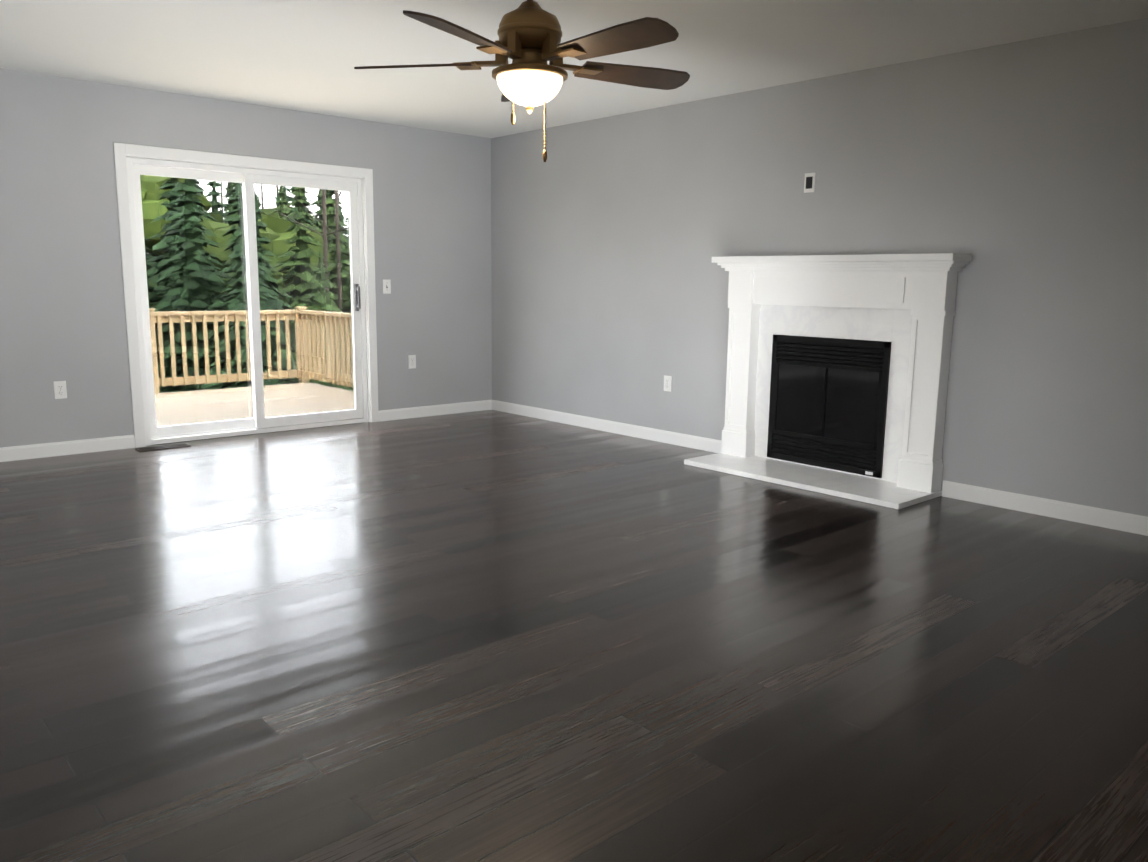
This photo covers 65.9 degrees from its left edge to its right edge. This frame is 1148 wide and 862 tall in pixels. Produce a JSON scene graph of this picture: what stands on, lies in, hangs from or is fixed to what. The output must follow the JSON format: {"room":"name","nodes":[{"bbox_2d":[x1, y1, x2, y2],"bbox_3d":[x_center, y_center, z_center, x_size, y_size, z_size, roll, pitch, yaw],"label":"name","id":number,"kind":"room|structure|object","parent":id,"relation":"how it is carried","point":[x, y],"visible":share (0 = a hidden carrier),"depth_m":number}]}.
{"room":"living room","nodes":[
{"label":"living room","id":0,"kind":"room"},
{"bbox_2d":[0,68,491,447],"bbox_3d":[-2.893,-1.129,6.303,5.600,2.440,0.150,-8,13,-41],"label":"wall","id":1,"kind":"structure","parent":0,"point":[62,311],"depth_m":6.08},
{"bbox_2d":[53,381,66,398],"bbox_3d":[-3.411,-0.273,5.878,0.072,0.116,0.010,-8,13,-41],"label":"electrical outlet","id":2,"kind":"object","parent":1,"relation":"attached to","point":[60,390],"visible":1,"depth_m":5.87},
{"bbox_2d":[0,435,134,461],"bbox_3d":[-3.960,0.191,5.461,2.329,0.092,0.014,-8,13,-41],"label":"baseboard","id":3,"kind":"structure","parent":1,"relation":"attached to","point":[25,452],"depth_m":5.94},
{"bbox_2d":[113,143,378,447],"bbox_3d":[-2.412,-1.010,6.749,1.922,2.066,0.168,-8,13,-41],"label":"door frame","id":4,"kind":"structure","parent":1,"relation":"attached to","point":[122,151],"depth_m":6.27},
{"bbox_2d":[126,157,367,445],"bbox_3d":[-2.405,-0.969,6.748,1.762,1.986,0.159,-8,13,-41],"label":"sliding glass door","id":5,"kind":"structure","parent":1,"relation":"in","point":[250,292],"depth_m":6.70},
{"bbox_2d":[383,280,390,293],"bbox_3d":[-1.560,-1.205,7.384,0.072,0.116,0.019,-8,13,-41],"label":"light switch","id":6,"kind":"object","parent":1,"relation":"attached to","point":[386,286],"visible":1,"depth_m":7.38},
{"bbox_2d":[408,355,415,368],"bbox_3d":[-1.398,-0.598,7.646,0.072,0.116,0.010,-8,13,-41],"label":"electrical outlet","id":7,"kind":"object","parent":1,"relation":"attached to","point":[411,361],"visible":1,"depth_m":7.64},
{"bbox_2d":[379,400,491,421],"bbox_3d":[-1.212,-0.186,7.888,1.199,0.092,0.014,-8,13,-41],"label":"baseboard","id":8,"kind":"structure","parent":1,"relation":"attached to","point":[421,411],"depth_m":7.85},
{"bbox_2d":[0,410,1147,861],"bbox_3d":[-0.187,0.626,3.626,5.750,0.060,8.150,-8,13,-41],"label":"floor","id":9,"kind":"structure","parent":0,"point":[486,636],"depth_m":2.82},
{"bbox_2d":[135,443,190,451],"bbox_3d":[-2.895,0.115,6.240,0.340,0.006,0.120,-8,13,-41],"label":"floor vent","id":10,"kind":"object","parent":9,"relation":"in","point":[163,447],"visible":0.98,"depth_m":6.23},
{"bbox_2d":[684,253,971,508],"bbox_3d":[1.436,-0.376,5.389,0.498,1.365,1.640,-8,13,-41],"label":"fireplace","id":11,"kind":"object","parent":9,"relation":"on","point":[837,375],"visible":1,"depth_m":5.42},
{"bbox_2d":[0,0,1147,137],"bbox_3d":[-0.156,-1.848,3.206,5.750,0.080,8.150,-8,13,-41],"label":"ceiling","id":12,"kind":"structure","parent":0,"point":[304,55],"depth_m":4.76},
{"bbox_2d":[354,0,689,161],"bbox_3d":[-0.123,-1.386,3.167,1.278,0.814,1.236,-8,13,-41],"label":"ceiling fan","id":13,"kind":"object","parent":12,"relation":"hanging from","point":[529,34],"visible":1,"depth_m":3.11},
{"bbox_2d":[491,18,1147,516],"bbox_3d":[1.916,-0.892,5.261,0.150,2.440,8.150,-8,13,-41],"label":"wall","id":14,"kind":"structure","parent":0,"point":[1019,170],"depth_m":5.09},
{"bbox_2d":[491,400,720,452],"bbox_3d":[0.162,-0.061,7.252,0.014,0.092,2.812,-8,13,-41],"label":"baseboard","id":15,"kind":"structure","parent":14,"relation":"attached to","point":[686,440],"depth_m":7.07},
{"bbox_2d":[664,375,671,391],"bbox_3d":[0.697,-0.354,6.602,0.010,0.116,0.072,-8,13,-41],"label":"electrical outlet","id":16,"kind":"object","parent":14,"relation":"attached to","point":[667,382],"visible":1,"depth_m":6.59},
{"bbox_2d":[804,173,815,192],"bbox_3d":[1.474,-1.553,5.537,0.010,0.118,0.075,-8,13,-41],"label":"outlet","id":17,"kind":"object","parent":14,"relation":"attached to","point":[809,183],"visible":1,"depth_m":5.53},
{"bbox_2d":[942,480,1147,535],"bbox_3d":[3.289,0.562,3.808,0.014,0.092,3.502,-8,13,-41],"label":"baseboard","id":18,"kind":"structure","parent":14,"relation":"attached to","point":[1110,519],"depth_m":4.66}
]}

